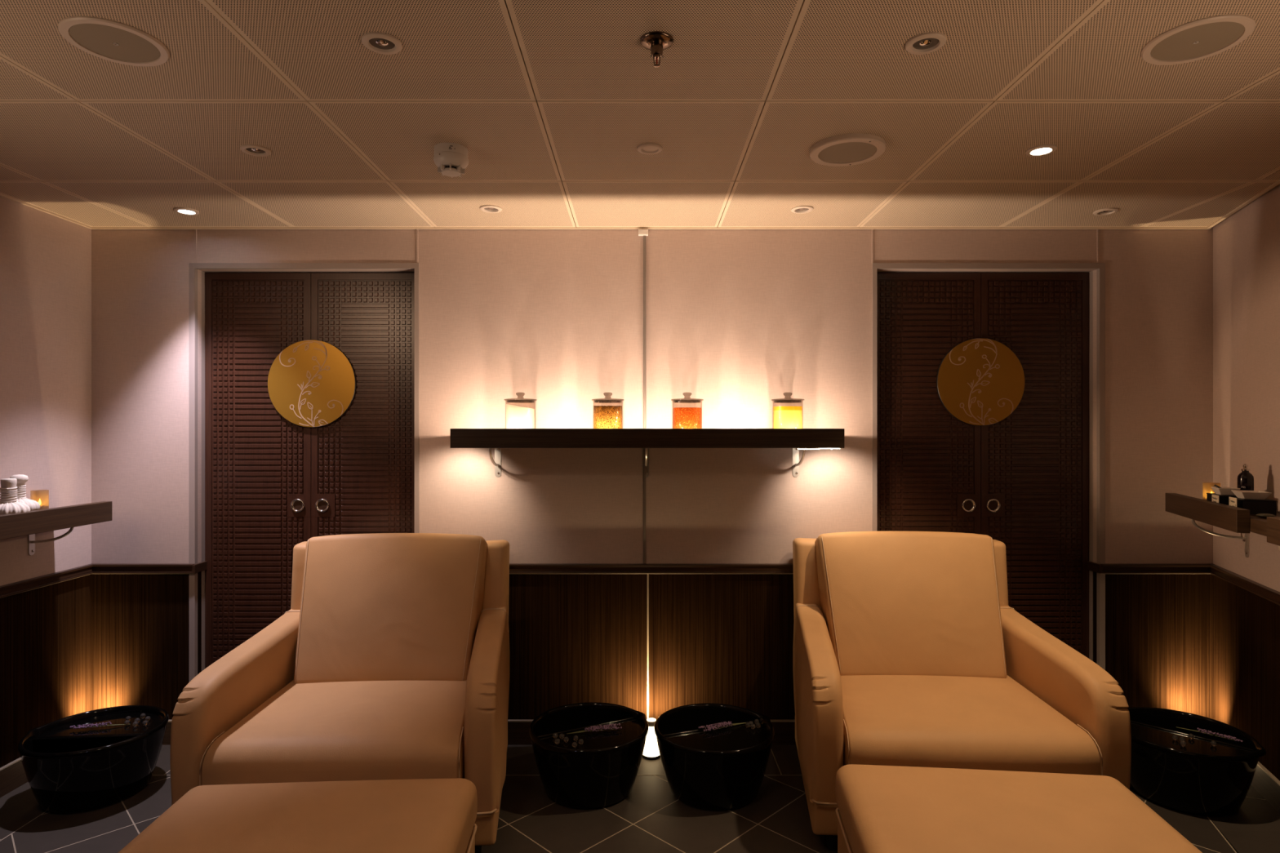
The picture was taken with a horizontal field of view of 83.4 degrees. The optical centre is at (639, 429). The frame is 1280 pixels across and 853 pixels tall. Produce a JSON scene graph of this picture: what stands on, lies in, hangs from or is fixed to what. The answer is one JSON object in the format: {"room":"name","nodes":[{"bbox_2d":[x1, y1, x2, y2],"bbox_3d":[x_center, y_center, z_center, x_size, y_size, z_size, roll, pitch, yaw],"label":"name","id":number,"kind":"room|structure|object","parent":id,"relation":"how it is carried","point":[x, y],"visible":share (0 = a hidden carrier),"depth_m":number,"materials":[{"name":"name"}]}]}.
{"room":"spa treatment room","nodes":[
{"label":"spa treatment room","id":0,"kind":"room"},
{"bbox_2d":[0,195,91,768],"bbox_3d":[-2.394,0.212,0.295,0.100,2.260,5.790,0,0,0],"label":"wall","id":1,"kind":"structure","parent":0,"point":[46,258],"depth_m":2.83,"materials":[{"name":"paint"}]},
{"bbox_2d":[0,757,27,797],"bbox_3d":[-2.337,1.290,0.235,0.013,0.103,5.670,0,0,0],"label":"baseboard","id":2,"kind":"structure","parent":1,"relation":"attached to","point":[12,775],"depth_m":2.67,"materials":[{"name":"brown wood"}]},
{"bbox_2d":[0,193,91,228],"bbox_3d":[-2.337,-0.875,0.228,0.011,0.037,5.656,0,0,0],"label":"trim","id":3,"kind":"structure","parent":1,"relation":"attached to","point":[1,194],"depth_m":2.81,"materials":[{"name":"beige paint"}]},
{"bbox_2d":[0,564,93,598],"bbox_3d":[-2.333,0.593,0.225,0.023,0.042,5.650,0,0,0],"label":"trim","id":4,"kind":"structure","parent":1,"relation":"attached to","point":[19,587],"depth_m":2.80,"materials":[{"name":"brown wood"}]},
{"bbox_2d":[0,501,111,555],"bbox_3d":[-2.226,0.384,1.670,0.236,0.198,2.400,0,0,0],"label":"wall shelf","id":5,"kind":"object","parent":1,"relation":"attached to","point":[30,523],"visible":1,"depth_m":2.61,"materials":[{"name":"brown wood"}]},
{"bbox_2d":[0,478,30,515],"bbox_3d":[-2.184,0.241,2.486,0.117,0.144,0.116,0,0,-17],"label":"herbal compress","id":6,"kind":"object","parent":5,"relation":"on","point":[9,504],"visible":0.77,"depth_m":2.47,"materials":[{"name":"beige fabric"}]},
{"bbox_2d":[9,474,39,511],"bbox_3d":[-2.248,0.237,2.600,0.116,0.151,0.117,0,0,27],"label":"herbal compress","id":7,"kind":"object","parent":5,"relation":"on","point":[22,479],"visible":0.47,"depth_m":2.59,"materials":[{"name":"beige fabric"}]},
{"bbox_2d":[38,499,46,510],"bbox_3d":[-2.281,0.271,2.730,0.054,0.083,0.054,0,0,0],"label":"votive candle","id":8,"kind":"object","parent":5,"relation":"on","point":[42,506],"visible":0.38,"depth_m":2.73,"materials":[{"name":"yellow wax"}]},
{"bbox_2d":[39,504,46,510],"bbox_3d":[-2.281,0.297,2.730,0.038,0.023,0.038,0,0,0],"label":"tea light","id":9,"kind":"object","parent":8,"relation":"attached to","point":[42,506],"depth_m":2.73,"materials":[{"name":"white wax"}]},
{"bbox_2d":[0,0,1279,226],"bbox_3d":[0.203,-0.890,0.245,5.293,0.056,5.890,0,0,0],"label":"ceiling","id":10,"kind":"structure","parent":0,"point":[552,104],"depth_m":1.98,"materials":[{"name":"beige paint"}]},
{"bbox_2d":[57,15,169,66],"bbox_3d":[-1.164,-0.859,1.596,0.200,0.006,0.200,0,0,0],"label":"ceiling speaker","id":11,"kind":"object","parent":10,"relation":"attached to","point":[110,40],"visible":1,"depth_m":1.58,"materials":[{"name":"beige"}]},
{"bbox_2d":[68,23,159,62],"bbox_3d":[-1.164,-0.858,1.596,0.164,0.001,0.164,0,0,0],"label":"grille","id":12,"kind":"object","parent":11,"relation":"attached to","point":[114,42],"depth_m":1.59,"materials":[{"name":"beige"}]},
{"bbox_2d":[173,207,199,215],"bbox_3d":[-1.782,-0.859,2.823,0.085,0.006,0.085,0,0,0],"label":"recessed light","id":13,"kind":"object","parent":10,"relation":"in","point":[185,211],"visible":1,"depth_m":2.82,"materials":[{"name":"beige"}]},
{"bbox_2d":[240,143,271,156],"bbox_3d":[-1.182,-0.859,2.209,0.085,0.006,0.085,0,0,0],"label":"recessed light","id":14,"kind":"object","parent":10,"relation":"in","point":[251,149],"visible":1,"depth_m":2.21,"materials":[{"name":"beige metal"}]},
{"bbox_2d":[361,31,402,54],"bbox_3d":[-0.574,-0.859,1.598,0.085,0.006,0.085,0,0,0],"label":"recessed light","id":15,"kind":"object","parent":10,"relation":"in","point":[380,42],"visible":1,"depth_m":1.59,"materials":[{"name":"beige metal"}]},
{"bbox_2d":[433,142,468,177],"bbox_3d":[-0.580,-0.823,2.205,0.105,0.078,0.105,0,0,0],"label":"smoke detector","id":16,"kind":"object","parent":10,"relation":"attached to","point":[451,159],"visible":1,"depth_m":2.17,"materials":[{"name":"white plastic"}]},
{"bbox_2d":[480,204,502,213],"bbox_3d":[-0.580,-0.859,2.796,0.085,0.006,0.085,0,0,0],"label":"recessed light","id":17,"kind":"object","parent":10,"relation":"in","point":[486,208],"visible":1,"depth_m":2.79,"materials":[{"name":"beige metal"}]},
{"bbox_2d":[637,142,662,154],"bbox_3d":[0.030,-0.859,2.197,0.077,0.006,0.077,0,0,0],"label":"recessed light","id":18,"kind":"object","parent":10,"relation":"in","point":[646,148],"visible":1,"depth_m":2.19,"materials":[{"name":"beige plastic"}]},
{"bbox_2d":[640,31,673,67],"bbox_3d":[0.037,-0.833,1.589,0.074,0.058,0.074,0,0,0],"label":"sprinkler","id":19,"kind":"object","parent":10,"relation":"attached to","point":[655,42],"visible":1,"depth_m":1.58,"materials":[{"name":"silver metal"}]},
{"bbox_2d":[791,205,813,213],"bbox_3d":[0.633,-0.859,2.803,0.085,0.006,0.085,0,0,0],"label":"recessed light","id":20,"kind":"object","parent":10,"relation":"in","point":[799,209],"visible":1,"depth_m":2.80,"materials":[{"name":"beige metal"}]},
{"bbox_2d":[809,133,885,166],"bbox_3d":[0.635,-0.854,2.201,0.224,0.016,0.224,0,0,0],"label":"ceiling speaker","id":21,"kind":"object","parent":10,"relation":"attached to","point":[846,149],"visible":1,"depth_m":2.18,"materials":[{"name":"beige"}]},
{"bbox_2d":[818,142,876,163],"bbox_3d":[0.635,-0.849,2.201,0.172,0.001,0.172,0,0,0],"label":"grille","id":22,"kind":"object","parent":21,"relation":"attached to","point":[828,152],"depth_m":2.20,"materials":[{"name":"beige metal"}]},
{"bbox_2d":[905,31,946,54],"bbox_3d":[0.636,-0.859,1.598,0.085,0.006,0.085,0,0,0],"label":"recessed light","id":23,"kind":"object","parent":10,"relation":"in","point":[929,42],"visible":1,"depth_m":1.59,"materials":[{"name":"beige metal"}]},
{"bbox_2d":[1025,143,1057,156],"bbox_3d":[1.234,-0.859,2.209,0.085,0.006,0.085,0,0,0],"label":"recessed light","id":24,"kind":"object","parent":10,"relation":"in","point":[1042,149],"visible":1,"depth_m":2.21,"materials":[{"name":"beige"}]},
{"bbox_2d":[1093,207,1119,215],"bbox_3d":[1.835,-0.859,2.830,0.085,0.006,0.085,0,0,0],"label":"recessed light","id":25,"kind":"object","parent":10,"relation":"in","point":[1104,211],"visible":1,"depth_m":2.83,"materials":[{"name":"beige metal"}]},
{"bbox_2d":[1141,13,1255,65],"bbox_3d":[1.230,-0.859,1.589,0.200,0.006,0.200,0,0,0],"label":"ceiling speaker","id":26,"kind":"object","parent":10,"relation":"attached to","point":[1195,40],"visible":1,"depth_m":1.58,"materials":[{"name":"beige"}]},
{"bbox_2d":[1151,21,1244,60],"bbox_3d":[1.230,-0.858,1.589,0.164,0.001,0.164,0,0,0],"label":"grille","id":27,"kind":"object","parent":26,"relation":"attached to","point":[1192,40],"depth_m":1.58,"materials":[{"name":"beige"}]},
{"bbox_2d":[0,745,1279,852],"bbox_3d":[0.203,1.343,0.310,5.293,0.002,6.020,0,0,0],"label":"floor","id":28,"kind":"structure","parent":0,"point":[651,819],"depth_m":2.46,"materials":[{"name":"tile"}]},
{"bbox_2d":[17,705,168,813],"bbox_3d":[-2.017,1.222,2.659,0.458,0.240,0.445,0,0,-5],"label":"basin","id":29,"kind":"object","parent":28,"relation":"on","point":[68,771],"visible":1,"depth_m":2.57,"materials":[{"name":"black ceramic"}]},
{"bbox_2d":[69,721,129,728],"bbox_3d":[-2.040,1.115,2.713,0.198,0.018,0.027,0,0,-15],"label":"sprig","id":30,"kind":"object","parent":29,"relation":"on","point":[79,726],"visible":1,"depth_m":2.71,"materials":[{"name":"purple plant"}]},
{"bbox_2d":[124,720,129,725],"bbox_3d":[-1.957,1.118,2.741,0.018,0.018,0.018,0,0,0],"label":"glass marble","id":31,"kind":"object","parent":29,"relation":"on","point":[126,722],"visible":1,"depth_m":2.73,"materials":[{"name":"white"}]},
{"bbox_2d":[132,721,138,726],"bbox_3d":[-1.916,1.118,2.729,0.018,0.018,0.018,0,0,0],"label":"pebble","id":32,"kind":"object","parent":29,"relation":"on","point":[135,723],"visible":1,"depth_m":2.72,"materials":[{"name":"white stone"}]},
{"bbox_2d":[140,713,146,718],"bbox_3d":[-1.942,1.118,2.807,0.018,0.018,0.018,0,0,0],"label":"glass marble","id":33,"kind":"object","parent":29,"relation":"on","point":[143,715],"visible":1,"depth_m":2.80,"materials":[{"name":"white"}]},
{"bbox_2d":[142,720,148,725],"bbox_3d":[-1.885,1.118,2.737,0.018,0.018,0.018,0,0,0],"label":"glass marble","id":34,"kind":"object","parent":29,"relation":"on","point":[144,722],"visible":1,"depth_m":2.73,"materials":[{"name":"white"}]},
{"bbox_2d":[145,715,151,721],"bbox_3d":[-1.903,1.118,2.779,0.018,0.018,0.018,0,0,0],"label":"glass marble","id":35,"kind":"object","parent":29,"relation":"on","point":[148,718],"visible":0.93,"depth_m":2.77,"materials":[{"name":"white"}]},
{"bbox_2d":[118,778,477,852],"bbox_3d":[-0.825,1.145,1.679,0.786,0.394,0.620,0,0,-3],"label":"ottoman","id":36,"kind":"object","parent":28,"relation":"on","point":[423,815],"visible":1,"depth_m":1.77,"materials":[{"name":"beige leather"}]},
{"bbox_2d":[169,533,509,852],"bbox_3d":[-0.941,0.874,2.544,0.981,0.936,0.830,0,0,-3],"label":"armchair","id":37,"kind":"object","parent":28,"relation":"on","point":[388,659],"visible":0.89,"depth_m":2.48,"materials":[{"name":"beige leather"}]},
{"bbox_2d":[201,680,466,785],"bbox_3d":[-0.936,1.022,2.445,0.760,0.230,0.630,0,0,-3],"label":"seat cushion","id":38,"kind":"object","parent":37,"relation":"on","point":[288,731],"depth_m":2.21,"materials":[{"name":"beige leather"}]},
{"bbox_2d":[293,533,487,684],"bbox_3d":[-0.951,0.690,2.767,0.690,0.569,0.337,0,0,-3],"label":"cushion","id":39,"kind":"object","parent":37,"relation":"on","point":[376,607],"depth_m":2.69,"materials":[{"name":"beige leather"}]},
{"bbox_2d":[528,702,648,809],"bbox_3d":[-0.184,1.222,2.693,0.458,0.240,0.445,0,0,-27],"label":"basin","id":40,"kind":"object","parent":28,"relation":"on","point":[601,771],"visible":0.98,"depth_m":2.56,"materials":[{"name":"black ceramic"}]},
{"bbox_2d":[552,733,557,738],"bbox_3d":[-0.309,1.118,2.625,0.018,0.018,0.018,0,0,0],"label":"glass marble","id":41,"kind":"object","parent":40,"relation":"on","point":[555,735],"visible":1,"depth_m":2.62,"materials":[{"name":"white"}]},
{"bbox_2d":[555,738,559,744],"bbox_3d":[-0.297,1.118,2.577,0.018,0.018,0.018,0,0,0],"label":"glass marble","id":42,"kind":"object","parent":40,"relation":"on","point":[557,740],"visible":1,"depth_m":2.57,"materials":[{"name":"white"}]},
{"bbox_2d":[559,733,564,738],"bbox_3d":[-0.285,1.118,2.620,0.018,0.018,0.018,0,0,0],"label":"glass marble","id":43,"kind":"object","parent":40,"relation":"on","point":[562,735],"visible":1,"depth_m":2.61,"materials":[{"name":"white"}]},
{"bbox_2d":[564,737,568,742],"bbox_3d":[-0.266,1.118,2.592,0.018,0.018,0.018,0,0,0],"label":"glass marble","id":44,"kind":"object","parent":40,"relation":"on","point":[566,739],"visible":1,"depth_m":2.59,"materials":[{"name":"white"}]},
{"bbox_2d":[572,742,577,747],"bbox_3d":[-0.232,1.118,2.550,0.018,0.018,0.018,0,0,0],"label":"glass marble","id":45,"kind":"object","parent":40,"relation":"on","point":[574,744],"visible":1,"depth_m":2.54,"materials":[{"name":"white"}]},
{"bbox_2d":[573,735,577,741],"bbox_3d":[-0.233,1.118,2.604,0.018,0.018,0.018,0,0,0],"label":"glass marble","id":46,"kind":"object","parent":40,"relation":"on","point":[575,737],"visible":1,"depth_m":2.60,"materials":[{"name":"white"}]},
{"bbox_2d":[578,738,583,744],"bbox_3d":[-0.211,1.118,2.575,0.018,0.018,0.018,0,0,0],"label":"glass marble","id":47,"kind":"object","parent":40,"relation":"on","point":[580,740],"visible":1,"depth_m":2.57,"materials":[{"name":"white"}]},
{"bbox_2d":[566,723,622,734],"bbox_3d":[-0.170,1.115,2.677,0.207,0.018,0.042,0,0,-15],"label":"sprig","id":48,"kind":"object","parent":40,"relation":"on","point":[605,727],"visible":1,"depth_m":2.68,"materials":[{"name":"purple"}]},
{"bbox_2d":[642,718,660,759],"bbox_3d":[0.047,1.269,2.958,0.078,0.146,0.078,0,0,0],"label":"floor lamp","id":49,"kind":"object","parent":28,"relation":"on","point":[651,752],"visible":0.66,"depth_m":2.93,"materials":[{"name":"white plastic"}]},
{"bbox_2d":[653,703,774,810],"bbox_3d":[0.281,1.222,2.682,0.458,0.240,0.445,0,0,-20],"label":"basin","id":50,"kind":"object","parent":28,"relation":"on","point":[722,769],"visible":0.98,"depth_m":2.55,"materials":[{"name":"black ceramic"}]},
{"bbox_2d":[697,721,746,731],"bbox_3d":[0.317,1.116,2.712,0.200,0.017,0.042,0,0,-24],"label":"sprig","id":51,"kind":"object","parent":50,"relation":"on","point":[724,724],"visible":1,"depth_m":2.70,"materials":[{"name":"purple"}]},
{"bbox_2d":[745,722,750,727],"bbox_3d":[0.408,1.118,2.722,0.018,0.018,0.018,0,0,0],"label":"glass marble","id":52,"kind":"object","parent":50,"relation":"on","point":[747,724],"visible":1,"depth_m":2.72,"materials":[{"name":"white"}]},
{"bbox_2d":[755,723,760,728],"bbox_3d":[0.448,1.118,2.715,0.018,0.018,0.018,0,0,0],"label":"glass marble","id":53,"kind":"object","parent":50,"relation":"on","point":[757,725],"visible":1,"depth_m":2.71,"materials":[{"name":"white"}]},
{"bbox_2d":[792,531,1131,851],"bbox_3d":[1.043,0.874,2.600,0.981,0.936,0.830,0,0,3],"label":"armchair","id":54,"kind":"object","parent":28,"relation":"on","point":[909,649],"visible":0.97,"depth_m":2.55,"materials":[{"name":"beige leather"}]},
{"bbox_2d":[814,531,1007,678],"bbox_3d":[1.054,0.690,2.823,0.690,0.569,0.337,0,0,3],"label":"cushion","id":55,"kind":"object","parent":54,"relation":"on","point":[907,604],"depth_m":2.74,"materials":[{"name":"beige leather"}]},
{"bbox_2d":[840,675,1100,775],"bbox_3d":[1.038,1.022,2.501,0.760,0.230,0.630,0,0,3],"label":"seat cushion","id":56,"kind":"object","parent":54,"relation":"on","point":[993,722],"depth_m":2.28,"materials":[{"name":"beige leather"}]},
{"bbox_2d":[835,764,1202,852],"bbox_3d":[0.925,1.145,1.748,0.786,0.394,0.620,0,0,6],"label":"ottoman","id":57,"kind":"object","parent":28,"relation":"on","point":[882,809],"visible":1,"depth_m":1.79,"materials":[{"name":"beige leather"}]},
{"bbox_2d":[1128,706,1266,817],"bbox_3d":[1.995,1.222,2.635,0.458,0.240,0.445,0,0,44],"label":"basin","id":58,"kind":"object","parent":28,"relation":"on","point":[1201,778],"visible":0.88,"depth_m":2.52,"materials":[{"name":"black ceramic"}]},
{"bbox_2d":[1172,734,1178,740],"bbox_3d":[1.944,1.118,2.608,0.018,0.018,0.018,0,0,0],"label":"pebble","id":59,"kind":"object","parent":58,"relation":"on","point":[1175,737],"visible":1,"depth_m":2.60,"materials":[{"name":"white"}]},
{"bbox_2d":[1178,737,1185,741],"bbox_3d":[1.955,1.118,2.590,0.018,0.018,0.018,0,0,0],"label":"glass marble","id":60,"kind":"object","parent":58,"relation":"on","point":[1181,739],"visible":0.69,"depth_m":2.58,"materials":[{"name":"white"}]},
{"bbox_2d":[1180,741,1186,746],"bbox_3d":[1.935,1.118,2.558,0.018,0.018,0.018,0,0,0],"label":"pebble","id":61,"kind":"object","parent":58,"relation":"on","point":[1182,743],"visible":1,"depth_m":2.55,"materials":[{"name":"white"}]},
{"bbox_2d":[1187,733,1194,739],"bbox_3d":[2.009,1.118,2.618,0.018,0.018,0.018,0,0,0],"label":"glass marble","id":62,"kind":"object","parent":58,"relation":"on","point":[1191,736],"visible":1,"depth_m":2.61,"materials":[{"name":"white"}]},
{"bbox_2d":[1177,727,1243,742],"bbox_3d":[2.093,1.116,2.643,0.028,0.017,0.195,0,0,-44],"label":"sprig","id":63,"kind":"object","parent":58,"relation":"on","point":[1200,731],"visible":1,"depth_m":2.63,"materials":[{"name":"purple"}]},
{"bbox_2d":[1210,741,1217,746],"bbox_3d":[2.043,1.118,2.558,0.018,0.018,0.018,0,0,0],"label":"pebble","id":64,"kind":"object","parent":58,"relation":"on","point":[1212,743],"visible":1,"depth_m":2.55,"materials":[{"name":"white"}]},
{"bbox_2d":[91,226,1213,719],"bbox_3d":[0.052,0.212,3.130,4.833,2.260,0.120,0,0,0],"label":"wall","id":65,"kind":"structure","parent":0,"point":[738,322],"depth_m":3.07,"materials":[{"name":"paint"}]},
{"bbox_2d":[88,561,206,573],"bbox_3d":[-2.117,0.593,3.096,0.454,0.042,0.098,0,0,0],"label":"trim","id":66,"kind":"structure","parent":65,"relation":"attached to","point":[96,568],"depth_m":3.05,"materials":[{"name":"brown wood"}]},
{"bbox_2d":[188,262,418,682],"bbox_3d":[-1.435,0.315,3.128,0.981,2.054,0.124,0,0,0],"label":"door","id":67,"kind":"structure","parent":65,"relation":"in","point":[262,484],"depth_m":3.13,"materials":[{"name":"brown wood"}]},
{"bbox_2d":[293,501,302,510],"bbox_3d":[-1.492,0.331,3.132,0.041,0.041,0.001,0,0,0],"label":"door handle","id":68,"kind":"object","parent":67,"relation":"on","point":[297,505],"depth_m":3.13,"materials":[{"name":"silver metal"}]},
{"bbox_2d":[267,339,355,427],"bbox_3d":[-1.429,-0.201,3.127,0.382,0.382,0.013,0,0,0],"label":"medallion","id":69,"kind":"object","parent":67,"relation":"attached to","point":[312,383],"visible":1,"depth_m":3.12,"materials":[{"name":"gold metal"}]},
{"bbox_2d":[317,501,326,510],"bbox_3d":[-1.385,0.331,3.132,0.041,0.041,0.001,0,0,0],"label":"door handle","id":70,"kind":"object","parent":67,"relation":"on","point":[322,505],"depth_m":3.13,"materials":[{"name":"silver metal"}]},
{"bbox_2d":[162,720,795,745],"bbox_3d":[0.051,1.290,3.063,4.766,0.103,0.013,0,0,0],"label":"baseboard","id":71,"kind":"structure","parent":65,"relation":"attached to","point":[518,734],"depth_m":3.06,"materials":[{"name":"brown wood"}]},
{"bbox_2d":[638,229,648,563],"bbox_3d":[0.014,-0.141,3.059,0.042,1.422,0.022,0,0,0],"label":"wall trim strip","id":72,"kind":"object","parent":65,"relation":"attached to","point":[644,233],"visible":1,"depth_m":3.06,"materials":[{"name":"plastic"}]},
{"bbox_2d":[195,229,1098,262],"bbox_3d":[0.029,-0.784,3.068,3.860,0.145,0.003,0,0,0],"label":"trim","id":73,"kind":"structure","parent":65,"relation":"attached to","point":[195,229],"depth_m":3.07,"materials":[{"name":"metal"}]},
{"bbox_2d":[449,428,844,477],"bbox_3d":[0.029,0.100,2.945,1.549,0.208,0.250,0,0,0],"label":"wall shelf","id":74,"kind":"object","parent":65,"relation":"attached to","point":[496,438],"visible":1,"depth_m":2.82,"materials":[{"name":"brown wood"}]},
{"bbox_2d":[504,398,537,428],"bbox_3d":[-0.492,-0.066,2.955,0.134,0.176,0.134,0,0,0],"label":"apothecary jar","id":75,"kind":"object","parent":74,"relation":"on","point":[517,417],"visible":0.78,"depth_m":2.91,"materials":[{"name":"clear glass"}]},
{"bbox_2d":[591,398,624,428],"bbox_3d":[-0.132,-0.066,2.955,0.134,0.176,0.134,0,0,0],"label":"apothecary jar","id":76,"kind":"object","parent":74,"relation":"on","point":[604,416],"visible":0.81,"depth_m":2.91,"materials":[{"name":"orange glass"}]},
{"bbox_2d":[671,398,703,428],"bbox_3d":[0.194,-0.066,2.955,0.134,0.176,0.134,0,0,0],"label":"apothecary jar","id":77,"kind":"object","parent":74,"relation":"on","point":[682,417],"visible":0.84,"depth_m":2.91,"materials":[{"name":"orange glass"}]},
{"bbox_2d":[772,398,804,428],"bbox_3d":[0.608,-0.066,2.955,0.134,0.176,0.134,0,0,0],"label":"apothecary jar","id":78,"kind":"object","parent":74,"relation":"on","point":[784,417],"visible":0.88,"depth_m":2.91,"materials":[{"name":"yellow glass"}]},
{"bbox_2d":[647,573,648,718],"bbox_3d":[0.034,0.925,3.068,0.007,0.628,0.003,0,0,0],"label":"trim","id":79,"kind":"structure","parent":65,"relation":"attached to","point":[647,574],"depth_m":3.07,"materials":[{"name":"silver metal"}]},
{"bbox_2d":[91,225,1210,229],"bbox_3d":[0.044,-0.875,3.061,4.769,0.037,0.010,0,0,0],"label":"trim","id":80,"kind":"structure","parent":65,"relation":"attached to","point":[575,227],"depth_m":3.06,"materials":[{"name":"beige paint"}]},
{"bbox_2d":[509,564,793,573],"bbox_3d":[0.025,0.593,3.096,1.995,0.042,0.098,0,0,0],"label":"trim","id":81,"kind":"structure","parent":65,"relation":"attached to","point":[513,568],"depth_m":3.05,"materials":[{"name":"brown wood"}]},
{"bbox_2d":[872,262,1105,670],"bbox_3d":[1.490,0.315,3.128,0.993,2.054,0.124,0,0,0],"label":"door","id":82,"kind":"structure","parent":65,"relation":"in","point":[1032,481],"depth_m":3.13,"materials":[{"name":"brown wood"}]},
{"bbox_2d":[964,501,973,510],"bbox_3d":[1.432,0.331,3.132,0.041,0.041,0.001,0,0,0],"label":"door handle","id":83,"kind":"object","parent":82,"relation":"on","point":[968,505],"depth_m":3.13,"materials":[{"name":"metal"}]},
{"bbox_2d":[936,337,1025,426],"bbox_3d":[1.483,-0.208,3.127,0.382,0.382,0.013,0,0,0],"label":"medallion","id":84,"kind":"object","parent":82,"relation":"attached to","point":[980,381],"visible":1,"depth_m":3.12,"materials":[{"name":"gold metal"}]},
{"bbox_2d":[988,501,997,510],"bbox_3d":[1.540,0.331,3.132,0.041,0.041,0.001,0,0,0],"label":"door handle","id":85,"kind":"object","parent":82,"relation":"on","point":[993,505],"depth_m":3.13,"materials":[{"name":"metal"}]},
{"bbox_2d":[1087,561,1214,573],"bbox_3d":[2.200,0.593,3.096,0.497,0.042,0.098,0,0,0],"label":"trim","id":86,"kind":"structure","parent":65,"relation":"attached to","point":[1095,567],"depth_m":3.05,"materials":[{"name":"brown wood"}]},
{"bbox_2d":[1213,183,1279,781],"bbox_3d":[1.472,0.212,0.202,0.100,2.260,6.139,0,0,20],"label":"wall","id":87,"kind":"structure","parent":0,"point":[1246,242],"depth_m":2.75,"materials":[{"name":"paint"}]},
{"bbox_2d":[1165,493,1279,557],"bbox_3d":[1.816,0.377,1.635,0.220,0.229,2.800,0,0,20],"label":"wall shelf","id":88,"kind":"object","parent":87,"relation":"attached to","point":[1235,519],"visible":0.99,"depth_m":2.49,"materials":[{"name":"brown wood"}]},
{"bbox_2d":[1212,494,1218,502],"bbox_3d":[2.094,0.263,2.614,0.002,0.052,0.060,0,0,20],"label":"name card","id":89,"kind":"object","parent":88,"relation":"on","point":[1215,498],"visible":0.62,"depth_m":2.61,"materials":[{"name":"beige paper"}]},
{"bbox_2d":[1206,493,1236,505],"bbox_3d":[2.172,0.264,2.628,0.129,0.052,0.113,0,0,20],"label":"display box","id":90,"kind":"object","parent":88,"relation":"on","point":[1223,499],"visible":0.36,"depth_m":2.60,"materials":[{"name":"black paint"}]},
{"bbox_2d":[1210,486,1239,495],"bbox_3d":[2.146,0.225,2.633,0.067,0.026,0.067,0,0,20],"label":"square dish","id":91,"kind":"object","parent":90,"relation":"on","point":[1223,491],"visible":0.91,"depth_m":2.61,"materials":[{"name":"beige ceramic"}]},
{"bbox_2d":[1236,463,1253,490],"bbox_3d":[2.201,0.181,2.611,0.047,0.114,0.047,0,0,20],"label":"bottle","id":92,"kind":"object","parent":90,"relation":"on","point":[1245,480],"visible":0.93,"depth_m":2.60,"materials":[{"name":"black glass"}]},
{"bbox_2d":[1229,497,1236,506],"bbox_3d":[2.045,0.261,2.478,0.002,0.056,0.060,0,0,20],"label":"name card","id":93,"kind":"object","parent":88,"relation":"on","point":[1233,501],"visible":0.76,"depth_m":2.48,"materials":[{"name":"beige paper"}]},
{"bbox_2d":[1228,497,1277,515],"bbox_3d":[2.135,0.265,2.504,0.099,0.048,0.103,0,0,20],"label":"display box","id":94,"kind":"object","parent":88,"relation":"on","point":[1255,506],"visible":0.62,"depth_m":2.46,"materials":[{"name":"black paint"}]},
{"bbox_2d":[1231,489,1271,499],"bbox_3d":[2.131,0.228,2.505,0.085,0.026,0.085,0,0,20],"label":"square dish","id":95,"kind":"object","parent":94,"relation":"on","point":[1246,495],"visible":1,"depth_m":2.48,"materials":[{"name":"beige ceramic"}]},
{"bbox_2d":[1256,513,1275,517],"bbox_3d":[2.046,0.281,2.350,0.050,0.014,0.036,0,0,20],"label":"pebble","id":96,"kind":"object","parent":88,"relation":"on","point":[1260,515],"visible":0.83,"depth_m":2.34,"materials":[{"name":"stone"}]},
{"bbox_2d":[1207,179,1279,228],"bbox_3d":[1.407,-0.875,0.241,0.013,0.037,5.969,0,0,20],"label":"trim","id":97,"kind":"structure","parent":87,"relation":"attached to","point":[1277,182],"depth_m":2.72,"materials":[{"name":"beige paint"}]},
{"bbox_2d":[1209,564,1279,605],"bbox_3d":[1.422,0.593,0.244,0.023,0.042,5.984,0,0,20],"label":"trim","id":98,"kind":"structure","parent":87,"relation":"attached to","point":[1268,593],"depth_m":2.73,"materials":[{"name":"brown wood"}]},
{"bbox_2d":[1250,761,1279,813],"bbox_3d":[1.428,1.290,0.247,0.013,0.103,5.994,0,0,20],"label":"baseboard","id":99,"kind":"structure","parent":87,"relation":"attached to","point":[1264,782],"depth_m":2.59,"materials":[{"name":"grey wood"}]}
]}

